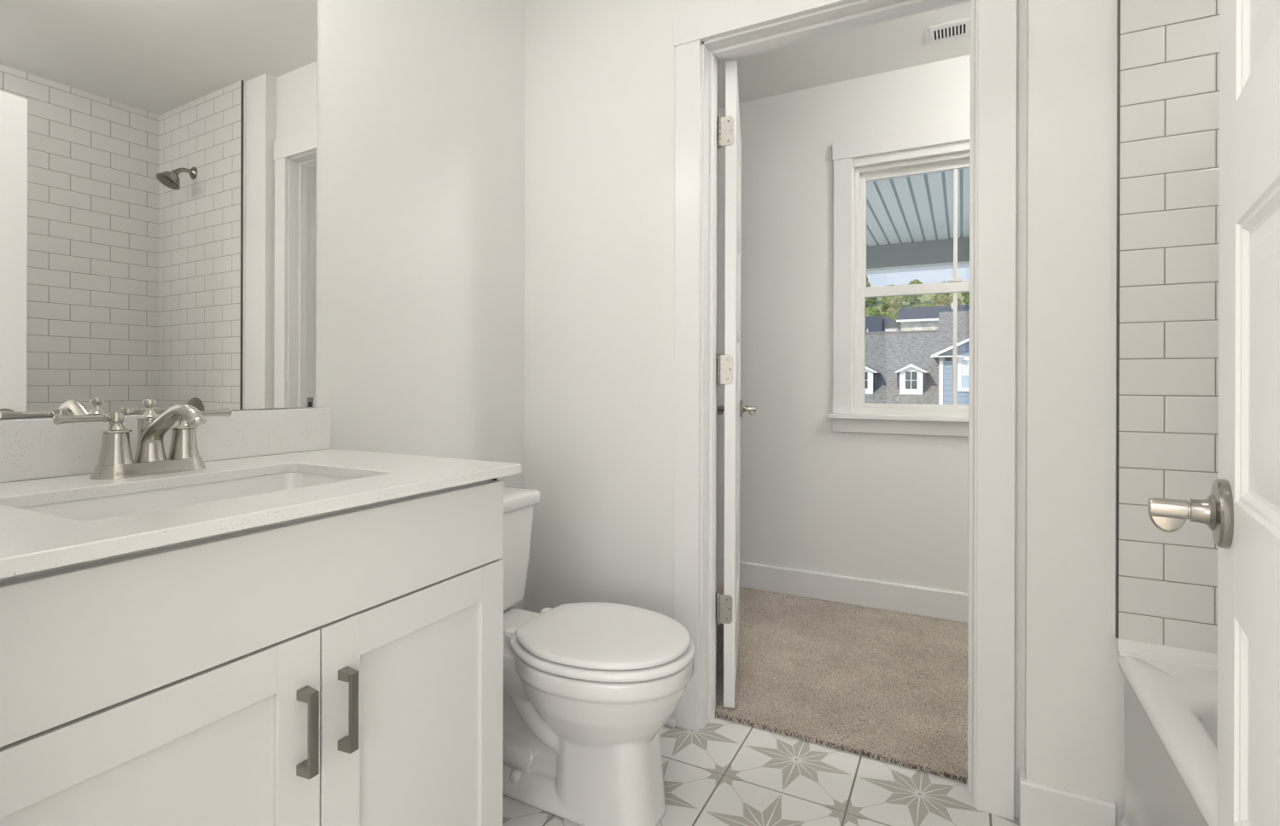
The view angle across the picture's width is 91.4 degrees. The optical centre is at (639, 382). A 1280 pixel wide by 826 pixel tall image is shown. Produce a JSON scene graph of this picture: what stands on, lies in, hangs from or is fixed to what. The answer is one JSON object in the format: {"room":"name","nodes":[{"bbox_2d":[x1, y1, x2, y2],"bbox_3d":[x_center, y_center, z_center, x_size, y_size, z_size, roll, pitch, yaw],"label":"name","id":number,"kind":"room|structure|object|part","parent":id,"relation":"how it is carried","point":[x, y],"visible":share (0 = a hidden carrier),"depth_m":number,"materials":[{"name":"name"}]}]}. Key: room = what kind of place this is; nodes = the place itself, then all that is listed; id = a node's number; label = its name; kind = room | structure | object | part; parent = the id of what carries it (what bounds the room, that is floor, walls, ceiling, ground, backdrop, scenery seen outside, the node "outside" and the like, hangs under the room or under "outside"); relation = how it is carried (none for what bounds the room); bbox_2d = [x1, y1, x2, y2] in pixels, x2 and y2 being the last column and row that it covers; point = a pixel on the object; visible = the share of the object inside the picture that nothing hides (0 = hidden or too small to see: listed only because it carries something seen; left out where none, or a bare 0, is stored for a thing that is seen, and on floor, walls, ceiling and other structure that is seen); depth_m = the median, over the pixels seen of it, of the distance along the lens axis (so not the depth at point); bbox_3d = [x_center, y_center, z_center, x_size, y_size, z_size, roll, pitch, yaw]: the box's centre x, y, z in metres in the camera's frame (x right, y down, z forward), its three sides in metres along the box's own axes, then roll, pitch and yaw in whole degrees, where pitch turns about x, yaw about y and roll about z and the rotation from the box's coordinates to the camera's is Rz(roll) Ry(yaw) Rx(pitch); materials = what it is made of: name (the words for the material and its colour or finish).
{"room":"bathroom","nodes":[
{"label":"bathroom","id":0,"kind":"room"},
{"bbox_2d":[0,0,525,610],"bbox_3d":[-0.822,-0.189,1.518,0.122,2.440,1.655,0,0,29],"label":"wall","id":1,"kind":"structure","parent":0,"point":[420,235],"depth_m":1.76,"materials":[{"name":"white paint"}]},
{"bbox_2d":[0,0,316,418],"bbox_3d":[-0.961,-0.476,1.133,0.005,1.068,0.799,0,0,28],"label":"wall mirror","id":2,"kind":"object","parent":1,"relation":"attached to","point":[158,158],"visible":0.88,"depth_m":1.19,"materials":[{"name":"clear glass"}]},
{"bbox_2d":[0,407,331,482],"bbox_3d":[-0.940,0.110,1.128,0.022,0.098,0.834,0,0,27],"label":"backsplash","id":3,"kind":"structure","parent":1,"relation":"attached to","point":[31,449],"depth_m":1.14,"materials":[{"name":"stone"}]},
{"bbox_2d":[502,584,1019,825],"bbox_3d":[0.521,1.092,1.418,2.870,0.126,3.040,0,0,27],"label":"floor","id":4,"kind":"structure","parent":0,"point":[725,772],"depth_m":1.61,"materials":[{"name":"white tile"}]},
{"bbox_2d":[0,477,503,825],"bbox_3d":[-0.684,0.604,0.995,0.585,0.854,0.790,0,0,27],"label":"vanity cabinet","id":5,"kind":"object","parent":4,"relation":"on","point":[340,667],"visible":0.93,"depth_m":0.81,"materials":[{"name":"white paint"}]},
{"bbox_3d":[-0.548,0.631,0.704,0.007,0.456,0.277,0,0,27],"label":"panel","id":6,"kind":"part","parent":5,"relation":"part of","materials":[{"name":"white paint"}]},
{"bbox_3d":[-0.545,0.631,0.702,0.018,0.572,0.393,0,0,27],"label":"door","id":7,"kind":"part","parent":5,"relation":"part of","materials":[{"name":"white paint"}]},
{"bbox_2d":[0,448,521,578],"bbox_3d":[-0.686,0.168,0.997,0.590,0.018,0.834,0,0,27],"label":"countertop","id":8,"kind":"structure","parent":5,"relation":"on","point":[31,541],"depth_m":0.89,"materials":[{"name":"stone"}]},
{"bbox_2d":[52,398,231,479],"bbox_3d":[-0.843,0.094,1.101,0.212,0.130,0.210,0,0,-13],"label":"faucet","id":9,"kind":"object","parent":8,"relation":"on","point":[115,461],"visible":1,"depth_m":1.07,"materials":[{"name":"silver metal"}]},
{"bbox_3d":[-0.901,0.059,1.014,0.018,0.017,0.077,0,0,27],"label":"lever","id":10,"kind":"part","parent":9,"relation":"part of","materials":[{"name":"silver metal"}]},
{"bbox_3d":[-0.859,0.148,1.097,0.066,0.022,0.170,0,0,27],"label":"plate","id":11,"kind":"part","parent":9,"relation":"part of","materials":[{"name":"silver metal"}]},
{"bbox_3d":[-0.864,0.045,1.100,0.030,0.033,0.029,0,0,27],"label":"lift rod knob","id":12,"kind":"part","parent":9,"relation":"part of","materials":[{"name":"silver metal"}]},
{"bbox_3d":[-0.803,0.087,1.069,0.177,0.102,0.046,0,0,27],"label":"spout","id":13,"kind":"part","parent":9,"relation":"part of","materials":[{"name":"silver metal"}]},
{"bbox_3d":[-0.815,0.059,1.181,0.018,0.017,0.077,0,0,27],"label":"lever","id":14,"kind":"part","parent":9,"relation":"part of","materials":[{"name":"silver metal"}]},
{"bbox_2d":[19,471,357,521],"bbox_3d":[-0.662,0.255,0.977,0.333,0.155,0.491,0,0,27],"label":"sink","id":15,"kind":"object","parent":8,"relation":"in","point":[94,509],"visible":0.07,"depth_m":1.05,"materials":[{"name":"white ceramic"}]},
{"bbox_3d":[-0.448,0.472,0.842,0.026,0.114,0.016,0,0,27],"label":"handle","id":16,"kind":"part","parent":5,"relation":"part of","materials":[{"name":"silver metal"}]},
{"bbox_3d":[-0.419,0.471,0.898,0.026,0.114,0.016,0,0,27],"label":"handle","id":17,"kind":"part","parent":5,"relation":"part of","materials":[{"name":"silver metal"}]},
{"bbox_3d":[-0.365,0.632,1.052,0.018,0.572,0.388,0,0,27],"label":"door","id":18,"kind":"part","parent":5,"relation":"part of","materials":[{"name":"white paint"}]},
{"bbox_3d":[-0.367,0.632,1.054,0.007,0.456,0.272,0,0,27],"label":"panel","id":19,"kind":"part","parent":5,"relation":"part of","materials":[{"name":"white paint"}]},
{"bbox_2d":[499,485,695,825],"bbox_3d":[-0.237,0.677,1.607,0.793,0.712,0.440,0,0,27],"label":"toilet","id":20,"kind":"object","parent":4,"relation":"on","point":[590,689],"visible":0.77,"depth_m":1.45,"materials":[{"name":"white ceramic"}]},
{"bbox_3d":[-0.491,0.509,1.738,0.205,0.296,0.406,0,0,27],"label":"tank","id":21,"kind":"part","parent":20,"relation":"part of","materials":[{"name":"white ceramic"}]},
{"bbox_3d":[-0.487,0.340,1.737,0.228,0.039,0.440,0,0,27],"label":"tank lid","id":22,"kind":"part","parent":20,"relation":"part of","materials":[{"name":"white ceramic"}]},
{"bbox_3d":[-0.082,0.636,1.527,0.444,0.020,0.375,0,0,27],"label":"seat","id":23,"kind":"part","parent":20,"relation":"part of","materials":[{"name":"white plastic"}]},
{"bbox_3d":[-0.081,0.613,1.527,0.418,0.019,0.360,0,0,27],"label":"lid","id":24,"kind":"part","parent":20,"relation":"part of","materials":[{"name":"white plastic"}]},
{"bbox_2d":[715,582,968,782],"bbox_3d":[0.941,1.026,2.233,2.882,0.013,1.211,0,0,27],"label":"carpet","id":25,"kind":"object","parent":4,"relation":"on","point":[798,690],"visible":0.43,"depth_m":2.13,"materials":[{"name":"brown carpet"}]},
{"bbox_2d":[1117,638,1217,825],"bbox_3d":[1.029,0.795,0.490,0.787,0.484,1.526,0,0,27],"label":"bathtub","id":26,"kind":"object","parent":4,"relation":"on","point":[1171,693],"visible":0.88,"depth_m":1.15,"materials":[{"name":"white ceramic"}]},
{"bbox_2d":[523,0,1026,816],"bbox_3d":[0.638,-0.184,1.692,2.820,2.440,0.118,0,0,27],"label":"wall","id":27,"kind":"structure","parent":0,"point":[600,90],"depth_m":2.01,"materials":[{"name":"white paint"}]},
{"bbox_2d":[663,717,675,727],"bbox_3d":[-0.153,1.023,2.005,0.583,0.019,0.013,0,0,27],"label":"trim shoe moulding","id":28,"kind":"structure","parent":27,"relation":"attached to","point":[671,722],"depth_m":1.88,"materials":[{"name":"white paint"}]},
{"bbox_2d":[715,60,756,708],"bbox_3d":[0.362,0.007,2.290,0.164,2.015,0.715,0,0,7],"label":"door","id":29,"kind":"structure","parent":27,"relation":"in","point":[729,129],"depth_m":1.95,"materials":[{"name":"white paint"}]},
{"bbox_3d":[0.333,0.118,2.596,0.035,0.037,0.021,0,0,10],"label":"knob","id":30,"kind":"part","parent":29,"relation":"part of","materials":[{"name":"silver metal"}]},
{"bbox_3d":[0.460,0.118,2.573,0.035,0.037,0.021,0,0,10],"label":"knob","id":31,"kind":"part","parent":29,"relation":"part of","materials":[{"name":"silver metal"}]},
{"bbox_2d":[720,0,967,62],"bbox_3d":[0.562,-0.039,1.807,0.894,2.125,0.016,0,0,27],"label":"trim","id":32,"kind":"structure","parent":27,"relation":"attached to","point":[967,1],"depth_m":1.81,"materials":[{"name":"white paint"}]},
{"bbox_2d":[673,0,1016,820],"bbox_3d":[0.527,-0.033,1.738,0.894,2.137,0.140,0,0,27],"label":"door frame","id":33,"kind":"structure","parent":27,"relation":"attached to","point":[997,22],"depth_m":1.53,"materials":[{"name":"white paint"}]},
{"bbox_2d":[1018,768,1025,824],"bbox_3d":[0.896,0.977,1.464,0.012,0.119,0.047,0,0,27],"label":"baseboard","id":34,"kind":"structure","parent":27,"relation":"attached to","point":[1021,774],"depth_m":1.46,"materials":[{"name":"white paint"}]},
{"bbox_2d":[716,54,970,620],"bbox_3d":[1.257,-0.183,2.835,3.070,2.440,0.150,0,0,27],"label":"wall","id":35,"kind":"structure","parent":0,"point":[892,508],"depth_m":2.97,"materials":[{"name":"white paint"}]},
{"bbox_2d":[716,558,968,622],"bbox_3d":[1.216,0.964,2.762,2.870,0.122,0.014,0,0,27],"label":"baseboard","id":36,"kind":"structure","parent":35,"relation":"attached to","point":[950,605],"depth_m":2.87,"materials":[{"name":"white paint"}]},
{"bbox_2d":[827,120,970,436],"bbox_3d":[1.383,-0.441,2.739,1.046,1.346,0.205,0,0,27],"label":"window","id":37,"kind":"structure","parent":35,"relation":"in","point":[851,180],"depth_m":2.87,"materials":[{"name":"white paint"}]},
{"bbox_3d":[0.943,-0.443,2.903,0.083,1.181,0.018,0,0,27],"label":"casing leg","id":38,"kind":"part","parent":37,"relation":"part of","materials":[{"name":"white paint"}]},
{"bbox_3d":[1.353,0.159,2.686,1.046,0.021,0.085,0,0,27],"label":"sill","id":39,"kind":"part","parent":37,"relation":"part of","materials":[{"name":"white paint"}]},
{"bbox_3d":[1.392,-0.429,2.758,0.840,1.133,0.082,0,0,27],"label":"frame","id":40,"kind":"part","parent":37,"relation":"part of","materials":[{"name":"white plastic"}]},
{"bbox_3d":[1.385,-0.156,2.745,0.808,0.568,0.028,0,0,27],"label":"sash","id":41,"kind":"part","parent":37,"relation":"part of","materials":[{"name":"white plastic"}]},
{"bbox_3d":[1.401,-0.695,2.773,0.808,0.573,0.028,0,0,27],"label":"sash","id":42,"kind":"part","parent":37,"relation":"part of","materials":[{"name":"white plastic"}]},
{"bbox_2d":[718,0,970,107],"bbox_3d":[0.980,-1.453,2.324,3.100,0.100,1.315,0,0,27],"label":"ceiling","id":43,"kind":"structure","parent":0,"point":[901,43],"depth_m":2.69,"materials":[{"name":"white paint"}]},
{"bbox_2d":[927,17,970,43],"bbox_3d":[1.305,-1.399,2.456,0.314,0.006,0.134,0,0,27],"label":"ceiling vent","id":44,"kind":"object","parent":43,"relation":"in","point":[954,29],"visible":0.42,"depth_m":2.48,"materials":[{"name":"white metal"}]},
{"bbox_2d":[1024,0,1219,825],"bbox_3d":[1.375,-0.182,1.208,1.067,2.440,0.066,0,0,27],"label":"wall","id":45,"kind":"structure","parent":0,"point":[1074,681],"depth_m":1.37,"materials":[{"name":"white paint"}]},
{"bbox_2d":[1019,777,1116,825],"bbox_3d":[0.955,0.977,1.399,0.177,0.120,0.014,0,0,27],"label":"baseboard","id":46,"kind":"structure","parent":45,"relation":"attached to","point":[1040,804],"depth_m":1.40,"materials":[{"name":"white paint"}]},
{"bbox_2d":[1114,0,1120,638],"bbox_3d":[1.035,-0.425,1.351,0.004,1.956,0.010,0,0,27],"label":"trim","id":47,"kind":"structure","parent":45,"relation":"attached to","point":[1118,1],"depth_m":1.35,"materials":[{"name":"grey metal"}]},
{"bbox_3d":[-0.137,-0.187,0.170,2.800,2.440,0.115,0,0,27],"label":"wall","id":48,"kind":"structure","parent":0,"visible":0},
{"bbox_2d":[1147,0,1279,825],"bbox_3d":[0.438,0.008,0.380,0.164,2.030,0.763,0,0,36],"label":"door","id":49,"kind":"structure","parent":48,"relation":"in","point":[1242,509],"depth_m":0.59,"materials":[{"name":"white paint"}]},
{"bbox_3d":[0.571,0.144,0.674,0.035,0.037,0.021,0,0,36],"label":"knob","id":50,"kind":"part","parent":49,"relation":"part of","materials":[{"name":"silver metal"}]},
{"label":"outside","id":51,"kind":"structure","parent":0,"visible":0},
{"bbox_3d":[16.852,4.485,32.651,240.000,0.400,58.500,0,0,27],"label":"ground","id":52,"kind":"structure","parent":51,"visible":0},
{"bbox_2d":[865,315,884,331],"bbox_3d":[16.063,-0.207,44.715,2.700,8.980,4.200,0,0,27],"label":"house","id":53,"kind":"structure","parent":52,"relation":"on","point":[873,323],"depth_m":43.85,"materials":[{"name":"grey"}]},
{"bbox_2d":[883,317,900,331],"bbox_3d":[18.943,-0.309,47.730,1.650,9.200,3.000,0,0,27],"label":"garage","id":54,"kind":"structure","parent":52,"relation":"on","point":[889,325],"depth_m":46.57,"materials":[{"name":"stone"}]},
{"bbox_2d":[865,310,969,405],"bbox_3d":[14.591,0.643,25.527,20.500,7.270,13.243,0,0,27],"label":"house","id":55,"kind":"structure","parent":52,"relation":"on","point":[915,367],"depth_m":24.13,"materials":[{"name":"grey"}]},
{"bbox_3d":[12.154,-1.447,20.579,4.670,1.185,0.320,0,0,27],"label":"rake trim","id":56,"kind":"part","parent":55,"relation":"part of","materials":[{"name":"white wood"}]},
{"bbox_2d":[961,360,969,373],"bbox_3d":[11.386,-0.498,21.120,0.885,0.443,0.014,0,0,27],"label":"window blind","id":57,"kind":"object","parent":55,"relation":"hanging from","point":[965,364],"depth_m":21.27,"materials":[{"name":"white"}]},
{"bbox_3d":[11.386,-0.009,21.122,0.885,0.425,0.013,0,0,27],"label":"pane","id":58,"kind":"part","parent":55,"relation":"part of","materials":[{"name":"grey"}]},
{"bbox_2d":[896,302,969,331],"bbox_3d":[22.068,-0.524,42.121,8.450,9.650,5.300,0,0,27],"label":"house","id":59,"kind":"structure","parent":52,"relation":"on","point":[910,318],"depth_m":41.77,"materials":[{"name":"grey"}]},
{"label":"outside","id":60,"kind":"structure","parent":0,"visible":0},
{"bbox_2d":[868,292,965,326],"bbox_3d":[43.616,-5.723,84.405,180.000,19.966,70.000,0,0,27],"label":"hill","id":61,"kind":"structure","parent":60,"point":[925,299],"depth_m":91.01,"materials":[{"name":"green plant"}]},
{"bbox_2d":[865,282,872,307],"bbox_3d":[29.276,-8.717,80.947,2.284,8.599,2.079,0,0,27],"label":"tree","id":62,"kind":"object","parent":61,"relation":"on","point":[868,284],"visible":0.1,"depth_m":80.55,"materials":[{"name":"green plant"}]},
{"bbox_2d":[865,307,872,314],"bbox_3d":[23.581,-2.938,64.023,2.187,9.617,1.908,0,0,-35],"label":"tree","id":63,"kind":"object","parent":61,"relation":"on","point":[868,310],"visible":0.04,"depth_m":63.81,"materials":[{"name":"green plant"}]},
{"bbox_2d":[865,296,877,309],"bbox_3d":[26.931,-5.728,72.292,1.929,9.037,2.939,0,0,14],"label":"tree","id":64,"kind":"object","parent":61,"relation":"on","point":[874,299],"visible":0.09,"depth_m":72.31,"materials":[{"name":"green plant"}]},
{"bbox_2d":[865,307,880,316],"bbox_3d":[21.340,-1.191,57.054,1.707,11.264,2.505,0,0,27],"label":"tree","id":65,"kind":"object","parent":61,"relation":"on","point":[874,311],"visible":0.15,"depth_m":56.52,"materials":[{"name":"green plant"}]},
{"bbox_2d":[879,296,894,318],"bbox_3d":[31.420,-7.852,79.106,2.585,7.372,2.354,0,0,27],"label":"tree","id":66,"kind":"object","parent":61,"relation":"on","point":[886,301],"visible":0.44,"depth_m":78.68,"materials":[{"name":"green plant"}]},
{"bbox_2d":[886,296,903,325],"bbox_3d":[28.714,-5.307,70.147,2.820,8.838,1.871,0,0,38],"label":"tree","id":67,"kind":"object","parent":61,"relation":"on","point":[896,301],"visible":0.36,"depth_m":69.88,"materials":[{"name":"green plant"}]},
{"bbox_2d":[890,306,901,331],"bbox_3d":[25.879,-2.790,62.510,2.270,9.570,1.702,0,0,35],"label":"tree","id":68,"kind":"object","parent":61,"relation":"on","point":[894,315],"visible":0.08,"depth_m":62.38,"materials":[{"name":"green plant"}]},
{"bbox_2d":[901,279,923,307],"bbox_3d":[38.402,-11.280,87.938,2.804,6.496,2.333,0,0,27],"label":"tree","id":69,"kind":"object","parent":61,"relation":"on","point":[905,298],"visible":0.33,"depth_m":87.50,"materials":[{"name":"green plant"}]},
{"bbox_2d":[908,297,921,307],"bbox_3d":[34.144,-7.250,77.189,2.189,6.581,2.192,0,0,27],"label":"tree","id":70,"kind":"object","parent":61,"relation":"on","point":[912,300],"visible":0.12,"depth_m":77.36,"materials":[{"name":"green plant"}]},
{"bbox_2d":[919,302,927,307],"bbox_3d":[31.503,-4.701,68.552,2.619,7.861,1.924,0,0,-35],"label":"tree","id":71,"kind":"object","parent":61,"relation":"on","point":[926,304],"visible":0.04,"depth_m":67.78,"materials":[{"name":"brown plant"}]},
{"bbox_2d":[927,301,938,306],"bbox_3d":[29.066,-3.243,62.199,2.157,9.658,2.095,0,0,-5],"label":"tree","id":72,"kind":"object","parent":61,"relation":"on","point":[933,303],"visible":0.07,"depth_m":61.84,"materials":[{"name":"green plant"}]},
{"bbox_2d":[930,280,953,305],"bbox_3d":[41.692,-10.885,85.843,3.207,6.024,3.136,0,0,27],"label":"tree","id":73,"kind":"object","parent":61,"relation":"on","point":[934,296],"visible":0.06,"depth_m":85.60,"materials":[{"name":"green plant"}]},
{"bbox_2d":[936,294,951,306],"bbox_3d":[37.355,-7.657,76.961,2.887,6.524,2.486,0,0,27],"label":"tree","id":74,"kind":"object","parent":61,"relation":"on","point":[942,300],"visible":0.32,"depth_m":76.64,"materials":[{"name":"green plant"}]},
{"bbox_2d":[950,296,962,305],"bbox_3d":[33.783,-5.023,67.412,2.475,8.375,1.977,0,0,-9],"label":"tree","id":75,"kind":"object","parent":61,"relation":"on","point":[959,301],"visible":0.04,"depth_m":66.86,"materials":[{"name":"green plant"}]},
{"bbox_2d":[960,291,969,304],"bbox_3d":[44.817,-10.764,84.079,3.050,5.861,2.588,0,0,27],"label":"tree","id":76,"kind":"object","parent":61,"relation":"on","point":[965,293],"visible":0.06,"depth_m":84.14,"materials":[{"name":"green plant"}]},
{"bbox_2d":[965,294,969,304],"bbox_3d":[40.592,-7.983,75.483,2.803,7.021,2.764,0,0,27],"label":"tree","id":77,"kind":"object","parent":61,"relation":"on","point":[968,295],"visible":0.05,"depth_m":75.32,"materials":[{"name":"green plant"}]},
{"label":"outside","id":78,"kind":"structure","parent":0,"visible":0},
{"bbox_2d":[866,168,969,274],"bbox_3d":[2.032,-0.154,4.477,8.300,2.888,3.480,0,0,27],"label":"porch roof","id":79,"kind":"structure","parent":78,"point":[910,219],"depth_m":5.10,"materials":[{"name":"white paint"}]},
{"bbox_3d":[2.723,-1.073,5.810,8.100,0.030,0.180,0,0,27],"label":"beam trim","id":80,"kind":"part","parent":79,"relation":"part of","materials":[{"name":"white wood"}]}
]}

